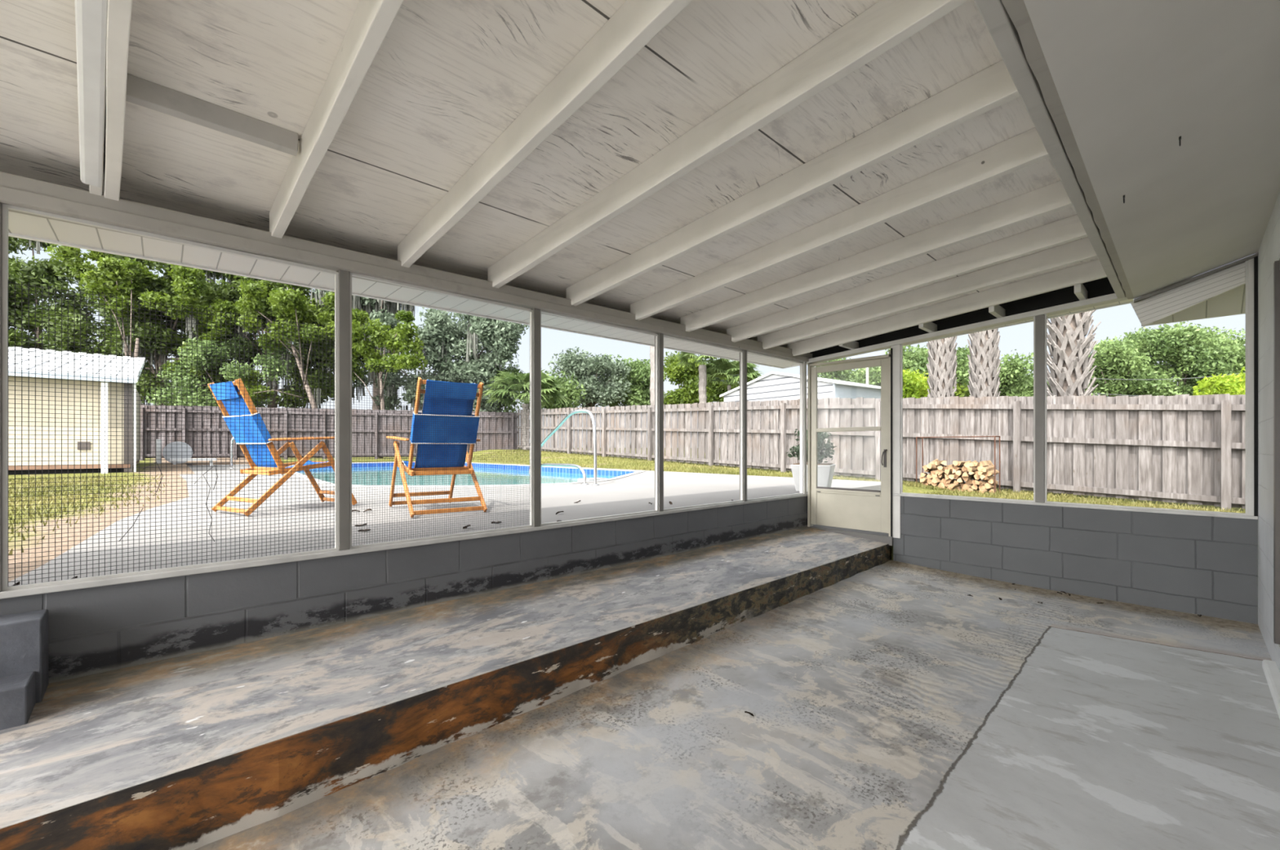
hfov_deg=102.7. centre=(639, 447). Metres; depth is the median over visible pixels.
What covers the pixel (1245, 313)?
trim
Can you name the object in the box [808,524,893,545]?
trim
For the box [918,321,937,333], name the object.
block
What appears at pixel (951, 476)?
log
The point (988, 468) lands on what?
log
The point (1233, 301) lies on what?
soffit panel
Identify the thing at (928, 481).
log
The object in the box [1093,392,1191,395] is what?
power line
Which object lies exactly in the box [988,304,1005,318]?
block
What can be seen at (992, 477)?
log
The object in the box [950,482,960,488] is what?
log
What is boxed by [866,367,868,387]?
utility pole
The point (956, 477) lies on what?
log
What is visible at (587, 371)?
leafy tree
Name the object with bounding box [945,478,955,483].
log
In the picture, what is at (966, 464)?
log
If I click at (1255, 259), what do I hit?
trim
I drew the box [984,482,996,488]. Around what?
log
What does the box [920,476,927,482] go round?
log
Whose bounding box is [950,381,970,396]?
leafy tree
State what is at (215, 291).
leafy tree
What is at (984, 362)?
palm tree
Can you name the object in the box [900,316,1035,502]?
window
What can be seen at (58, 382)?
garden shed
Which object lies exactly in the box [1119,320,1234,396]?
leafy tree
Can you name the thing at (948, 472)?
log
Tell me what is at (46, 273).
leafy tree
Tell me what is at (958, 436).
rack
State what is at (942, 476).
log
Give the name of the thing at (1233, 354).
leafy tree
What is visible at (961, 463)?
log
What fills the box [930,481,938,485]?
log
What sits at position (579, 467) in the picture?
pool handrail
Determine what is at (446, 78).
ceiling
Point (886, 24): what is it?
rafter
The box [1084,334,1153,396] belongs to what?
leafy tree
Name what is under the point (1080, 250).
rafter
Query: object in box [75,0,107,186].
ceiling beam
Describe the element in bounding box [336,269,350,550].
post
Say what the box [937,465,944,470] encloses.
log
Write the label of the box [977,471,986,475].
log
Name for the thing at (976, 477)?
log
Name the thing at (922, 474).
log
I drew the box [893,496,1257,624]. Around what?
wall
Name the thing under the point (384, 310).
leafy tree
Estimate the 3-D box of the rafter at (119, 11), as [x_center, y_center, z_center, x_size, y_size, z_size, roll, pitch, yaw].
[-1.195,-1.182,1.180,2.632,0.398,0.045,0,0,43]
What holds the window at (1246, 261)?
in the wall at (1207, 566)
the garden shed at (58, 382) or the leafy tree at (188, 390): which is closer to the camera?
the garden shed at (58, 382)
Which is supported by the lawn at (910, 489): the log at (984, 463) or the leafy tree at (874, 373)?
the leafy tree at (874, 373)
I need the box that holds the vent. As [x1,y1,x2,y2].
[77,441,89,449]
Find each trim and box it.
[0,202,2,591]
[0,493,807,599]
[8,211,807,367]
[8,232,783,368]
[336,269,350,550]
[530,307,540,526]
[654,333,663,511]
[739,349,746,501]
[783,301,1133,368]
[786,298,1133,367]
[800,361,806,493]
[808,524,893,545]
[890,344,900,537]
[890,347,892,536]
[892,493,1257,519]
[1035,314,1044,502]
[1141,312,1245,326]
[1248,257,1253,515]
[1253,256,1257,515]
[1262,659,1279,719]
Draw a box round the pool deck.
[8,461,880,586]
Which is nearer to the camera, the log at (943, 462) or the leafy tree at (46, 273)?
the log at (943, 462)
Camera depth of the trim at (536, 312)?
3.39 m
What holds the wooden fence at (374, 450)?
on the lawn at (910, 489)
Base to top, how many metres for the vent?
0.170 m
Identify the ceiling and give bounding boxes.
[0,0,1098,347]
[1023,0,1279,298]
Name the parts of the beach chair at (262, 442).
rail, leg, rail, seat rail, leg, seat rail, armrest, leg, leg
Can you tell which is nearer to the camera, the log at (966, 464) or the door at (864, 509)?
the door at (864, 509)
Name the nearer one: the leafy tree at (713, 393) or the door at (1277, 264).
the door at (1277, 264)
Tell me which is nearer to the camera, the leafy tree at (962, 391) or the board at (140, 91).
the board at (140, 91)
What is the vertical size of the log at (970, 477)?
0.127 m
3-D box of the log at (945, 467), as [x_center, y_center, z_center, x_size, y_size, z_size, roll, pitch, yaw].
[6.018,0.393,9.957,0.358,0.122,0.095,0,0,-35]
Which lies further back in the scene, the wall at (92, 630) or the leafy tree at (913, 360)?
the leafy tree at (913, 360)
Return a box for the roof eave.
[1130,262,1245,327]
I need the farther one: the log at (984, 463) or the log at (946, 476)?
the log at (946, 476)
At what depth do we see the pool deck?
4.53 m
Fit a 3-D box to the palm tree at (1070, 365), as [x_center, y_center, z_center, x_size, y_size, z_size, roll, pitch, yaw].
[8.408,-3.030,9.893,3.447,7.825,3.584,0,0,-43]
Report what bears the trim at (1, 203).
attached to the wall at (92, 630)
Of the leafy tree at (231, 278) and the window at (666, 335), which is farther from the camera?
the leafy tree at (231, 278)
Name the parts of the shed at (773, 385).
roof panel, roof panel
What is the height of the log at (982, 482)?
0.122 m
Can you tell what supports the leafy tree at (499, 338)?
on the lawn at (910, 489)
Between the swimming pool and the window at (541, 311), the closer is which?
the window at (541, 311)
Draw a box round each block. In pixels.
[839,341,858,349]
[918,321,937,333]
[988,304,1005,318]
[1074,283,1087,300]
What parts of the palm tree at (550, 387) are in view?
crown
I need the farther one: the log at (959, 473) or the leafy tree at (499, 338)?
the leafy tree at (499, 338)
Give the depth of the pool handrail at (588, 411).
7.59 m
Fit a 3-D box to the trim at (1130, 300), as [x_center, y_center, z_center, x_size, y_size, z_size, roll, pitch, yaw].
[2.776,-1.065,5.130,0.184,0.214,3.120,0,0,-43]
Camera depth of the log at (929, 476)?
10.03 m
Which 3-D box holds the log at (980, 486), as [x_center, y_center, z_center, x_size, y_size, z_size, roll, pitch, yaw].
[6.378,0.736,9.517,0.114,0.129,0.340,0,0,38]
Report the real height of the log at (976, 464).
0.092 m
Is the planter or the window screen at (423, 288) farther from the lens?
the planter
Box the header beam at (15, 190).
[0,171,812,361]
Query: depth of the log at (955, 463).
9.64 m
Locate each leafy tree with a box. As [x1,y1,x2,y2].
[8,235,126,376]
[43,242,232,377]
[79,253,241,405]
[146,333,296,407]
[191,278,334,408]
[195,271,374,408]
[310,288,427,410]
[332,307,428,457]
[413,306,528,412]
[472,365,524,413]
[520,369,586,418]
[547,346,631,448]
[600,353,665,413]
[663,351,715,408]
[706,377,748,402]
[813,356,862,386]
[849,365,880,389]
[884,343,928,378]
[902,368,930,398]
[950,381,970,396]
[955,344,970,395]
[996,349,1049,396]
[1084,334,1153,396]
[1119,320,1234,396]
[1192,327,1245,381]
[1192,366,1245,395]
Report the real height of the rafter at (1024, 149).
0.398 m
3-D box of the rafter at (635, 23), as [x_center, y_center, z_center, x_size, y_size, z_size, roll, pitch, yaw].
[-0.413,-1.182,1.908,0.045,0.398,2.626,0,0,-44]
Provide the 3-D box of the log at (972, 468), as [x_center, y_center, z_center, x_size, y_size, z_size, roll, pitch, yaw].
[6.260,0.400,9.535,0.401,0.125,0.088,0,0,-26]
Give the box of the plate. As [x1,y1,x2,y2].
[806,293,1128,363]
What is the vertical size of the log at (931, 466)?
0.150 m
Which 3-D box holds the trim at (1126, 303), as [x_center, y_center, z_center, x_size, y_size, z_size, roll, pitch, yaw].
[2.844,-1.198,5.210,0.025,0.442,3.145,0,0,-43]
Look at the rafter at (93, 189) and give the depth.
1.98 m
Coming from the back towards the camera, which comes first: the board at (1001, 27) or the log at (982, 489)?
the log at (982, 489)
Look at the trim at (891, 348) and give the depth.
5.11 m
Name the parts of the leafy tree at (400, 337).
crown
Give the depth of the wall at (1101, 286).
4.51 m
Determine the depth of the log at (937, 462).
10.01 m
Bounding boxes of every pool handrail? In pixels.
[228,437,234,468]
[528,408,599,485]
[541,462,588,484]
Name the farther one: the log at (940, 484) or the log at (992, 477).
the log at (940, 484)
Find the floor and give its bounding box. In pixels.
[195,560,1279,849]
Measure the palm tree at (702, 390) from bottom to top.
5.643 m
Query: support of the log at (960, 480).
on the log at (953, 485)
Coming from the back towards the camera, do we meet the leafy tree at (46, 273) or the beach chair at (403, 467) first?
the leafy tree at (46, 273)
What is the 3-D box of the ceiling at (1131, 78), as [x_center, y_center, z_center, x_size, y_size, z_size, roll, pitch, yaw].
[0.900,-1.254,0.682,8.446,0.277,0.795,0,0,-43]
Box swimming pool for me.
[293,462,645,486]
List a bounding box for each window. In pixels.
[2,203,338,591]
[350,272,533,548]
[540,310,657,525]
[663,333,742,511]
[746,351,803,500]
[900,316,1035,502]
[1044,253,1257,515]
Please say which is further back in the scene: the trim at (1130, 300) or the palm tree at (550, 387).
the palm tree at (550, 387)
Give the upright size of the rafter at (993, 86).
0.398 m
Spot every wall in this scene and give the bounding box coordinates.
[0,496,815,683]
[809,276,1115,358]
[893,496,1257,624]
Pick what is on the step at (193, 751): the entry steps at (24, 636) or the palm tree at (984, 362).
the entry steps at (24, 636)
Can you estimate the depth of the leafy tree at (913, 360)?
23.71 m
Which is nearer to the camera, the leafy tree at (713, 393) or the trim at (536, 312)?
the trim at (536, 312)
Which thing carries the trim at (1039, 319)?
attached to the wall at (1207, 566)
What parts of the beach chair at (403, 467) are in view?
leg, armrest, leg, seat rail, rail, leg, seat rail, rail, leg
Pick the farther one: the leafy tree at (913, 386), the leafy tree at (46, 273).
the leafy tree at (46, 273)
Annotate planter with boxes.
[786,428,836,491]
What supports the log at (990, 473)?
on the log at (992, 477)
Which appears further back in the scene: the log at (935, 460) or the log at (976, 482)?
the log at (935, 460)
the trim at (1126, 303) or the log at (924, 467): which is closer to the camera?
the trim at (1126, 303)
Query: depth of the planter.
6.46 m
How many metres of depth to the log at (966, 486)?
9.56 m
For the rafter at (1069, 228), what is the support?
on the header beam at (15, 190)
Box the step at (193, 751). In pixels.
[0,526,890,849]
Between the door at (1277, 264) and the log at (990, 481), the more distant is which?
the log at (990, 481)
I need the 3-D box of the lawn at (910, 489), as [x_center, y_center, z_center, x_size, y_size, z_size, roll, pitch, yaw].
[-7.585,1.224,25.738,68.000,2.315,76.000,0,0,-43]
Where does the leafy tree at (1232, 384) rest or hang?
on the lawn at (910, 489)
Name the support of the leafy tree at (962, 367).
on the lawn at (910, 489)
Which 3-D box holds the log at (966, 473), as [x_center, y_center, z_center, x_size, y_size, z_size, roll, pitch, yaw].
[6.128,0.477,9.612,0.104,0.122,0.394,0,0,39]
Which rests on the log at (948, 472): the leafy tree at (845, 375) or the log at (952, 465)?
the log at (952, 465)
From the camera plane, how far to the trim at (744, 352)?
4.98 m
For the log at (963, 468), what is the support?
on the log at (966, 473)
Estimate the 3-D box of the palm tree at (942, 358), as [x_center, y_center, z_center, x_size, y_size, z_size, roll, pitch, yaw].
[7.079,-3.143,11.793,3.447,7.867,3.584,0,0,-43]
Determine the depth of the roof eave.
3.72 m
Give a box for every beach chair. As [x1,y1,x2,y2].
[207,378,356,516]
[386,377,487,517]
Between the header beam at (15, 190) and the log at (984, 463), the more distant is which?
the log at (984, 463)
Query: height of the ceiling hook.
0.040 m
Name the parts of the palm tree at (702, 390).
crown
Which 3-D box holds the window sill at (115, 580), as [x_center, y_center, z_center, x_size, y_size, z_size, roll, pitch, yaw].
[-1.210,0.538,2.946,8.446,0.025,0.082,0,0,-43]
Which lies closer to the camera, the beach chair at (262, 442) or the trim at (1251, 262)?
the trim at (1251, 262)
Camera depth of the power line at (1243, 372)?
21.99 m
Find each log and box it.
[920,472,927,477]
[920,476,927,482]
[922,464,932,471]
[926,463,939,470]
[926,472,932,479]
[926,478,932,484]
[928,458,938,464]
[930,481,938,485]
[931,473,937,478]
[931,476,942,483]
[933,460,945,465]
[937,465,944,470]
[937,469,945,475]
[937,474,945,478]
[937,481,944,488]
[940,460,946,465]
[942,464,951,470]
[944,468,953,475]
[944,473,949,479]
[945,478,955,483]
[947,464,954,471]
[948,474,954,479]
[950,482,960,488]
[952,461,959,466]
[953,465,964,470]
[953,473,962,479]
[955,461,965,466]
[955,470,964,475]
[956,477,964,483]
[961,466,967,471]
[962,471,969,476]
[962,474,973,480]
[962,483,973,489]
[963,460,971,467]
[965,479,972,484]
[967,466,977,471]
[968,460,977,466]
[971,484,979,489]
[973,462,979,466]
[973,474,979,479]
[974,479,980,484]
[977,465,988,471]
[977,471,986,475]
[977,480,987,484]
[978,460,992,466]
[978,484,986,489]
[978,488,990,493]
[980,464,994,471]
[982,474,994,480]
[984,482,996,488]
[986,469,999,475]
[987,479,998,484]
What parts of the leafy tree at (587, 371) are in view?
crown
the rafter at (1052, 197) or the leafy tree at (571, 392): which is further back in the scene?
the leafy tree at (571, 392)
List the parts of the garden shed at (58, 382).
porch post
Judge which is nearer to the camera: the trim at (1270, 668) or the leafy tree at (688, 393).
the trim at (1270, 668)
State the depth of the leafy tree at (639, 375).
34.74 m
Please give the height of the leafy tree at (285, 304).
9.280 m
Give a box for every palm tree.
[482,368,572,450]
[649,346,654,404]
[674,351,733,453]
[693,358,764,392]
[925,335,957,397]
[967,328,1000,397]
[1047,309,1101,396]
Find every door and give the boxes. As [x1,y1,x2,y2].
[807,350,890,536]
[1273,260,1279,644]
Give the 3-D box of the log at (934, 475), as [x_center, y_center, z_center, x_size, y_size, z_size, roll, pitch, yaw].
[5.802,0.555,10.047,0.093,0.124,0.335,0,0,38]
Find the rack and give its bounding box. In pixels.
[915,435,999,494]
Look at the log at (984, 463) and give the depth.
9.45 m
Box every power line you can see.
[1090,372,1245,379]
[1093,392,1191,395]
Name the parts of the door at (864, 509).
kick panel, handle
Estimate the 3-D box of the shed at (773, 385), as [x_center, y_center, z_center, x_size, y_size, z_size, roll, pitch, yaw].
[5.676,-0.754,17.744,3.327,3.470,4.878,0,0,-35]
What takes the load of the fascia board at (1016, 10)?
attached to the ceiling at (1131, 78)
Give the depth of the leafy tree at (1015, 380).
24.69 m
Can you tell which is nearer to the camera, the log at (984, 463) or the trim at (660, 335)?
the trim at (660, 335)
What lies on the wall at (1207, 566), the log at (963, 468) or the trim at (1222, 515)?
the trim at (1222, 515)
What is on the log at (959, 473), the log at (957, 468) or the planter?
the log at (957, 468)
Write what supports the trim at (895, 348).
attached to the wall at (1207, 566)
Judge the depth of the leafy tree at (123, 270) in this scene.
23.15 m
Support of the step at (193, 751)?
on the floor
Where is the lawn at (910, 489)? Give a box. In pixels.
[8,447,1245,582]
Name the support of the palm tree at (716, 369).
on the lawn at (910, 489)
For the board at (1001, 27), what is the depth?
1.74 m
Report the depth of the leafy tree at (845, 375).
34.78 m
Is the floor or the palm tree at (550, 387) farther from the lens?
the palm tree at (550, 387)
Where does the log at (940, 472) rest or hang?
on the log at (946, 476)
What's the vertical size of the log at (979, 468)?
0.125 m
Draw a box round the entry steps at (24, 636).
[0,608,48,730]
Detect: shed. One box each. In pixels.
[8,346,144,474]
[720,371,880,463]
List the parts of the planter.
stem, pot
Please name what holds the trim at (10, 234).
attached to the ceiling at (446, 78)
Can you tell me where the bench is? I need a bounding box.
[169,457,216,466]
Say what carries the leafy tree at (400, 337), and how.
on the lawn at (910, 489)
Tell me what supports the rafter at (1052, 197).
on the header beam at (15, 190)
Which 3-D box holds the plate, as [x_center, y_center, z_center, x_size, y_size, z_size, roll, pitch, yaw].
[2.832,-1.067,4.847,0.120,0.238,2.690,0,0,-43]
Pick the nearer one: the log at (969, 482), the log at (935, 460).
the log at (969, 482)
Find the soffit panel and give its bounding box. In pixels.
[1141,278,1245,325]
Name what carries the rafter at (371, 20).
on the header beam at (15, 190)
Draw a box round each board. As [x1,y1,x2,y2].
[125,73,297,155]
[973,0,1125,298]
[1001,0,1133,299]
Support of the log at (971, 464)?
on the log at (972, 468)
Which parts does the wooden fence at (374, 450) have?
fence post, fence post, fence post, rail, fence post, fence post, rail, rail, fence post, fence post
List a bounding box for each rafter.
[88,151,102,195]
[103,0,132,200]
[269,0,404,238]
[397,0,693,267]
[487,0,968,288]
[566,59,1020,306]
[630,127,1049,320]
[680,180,1072,331]
[726,213,1087,342]
[757,236,1097,349]
[786,259,1106,355]
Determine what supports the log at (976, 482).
on the log at (980, 486)
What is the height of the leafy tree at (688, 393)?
6.702 m
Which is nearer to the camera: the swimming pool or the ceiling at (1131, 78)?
the ceiling at (1131, 78)
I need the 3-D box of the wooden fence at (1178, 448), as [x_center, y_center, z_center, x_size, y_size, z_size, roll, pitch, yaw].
[3.905,-0.233,13.220,0.220,2.981,28.017,0,0,-43]
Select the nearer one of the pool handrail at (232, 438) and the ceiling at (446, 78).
the ceiling at (446, 78)
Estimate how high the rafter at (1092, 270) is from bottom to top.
0.398 m
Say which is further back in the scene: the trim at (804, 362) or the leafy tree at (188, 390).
the leafy tree at (188, 390)
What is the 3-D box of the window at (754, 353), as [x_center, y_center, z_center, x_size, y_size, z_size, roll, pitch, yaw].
[1.432,-0.214,5.396,1.088,1.481,0.020,0,0,-43]
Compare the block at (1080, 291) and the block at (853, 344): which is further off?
the block at (853, 344)
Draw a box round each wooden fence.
[139,404,517,460]
[516,393,1245,511]
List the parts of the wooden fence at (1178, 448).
fence post, fence post, fence post, fence post, fence post, fence post, rail, rail, rail, fence post, fence post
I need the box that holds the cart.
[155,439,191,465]

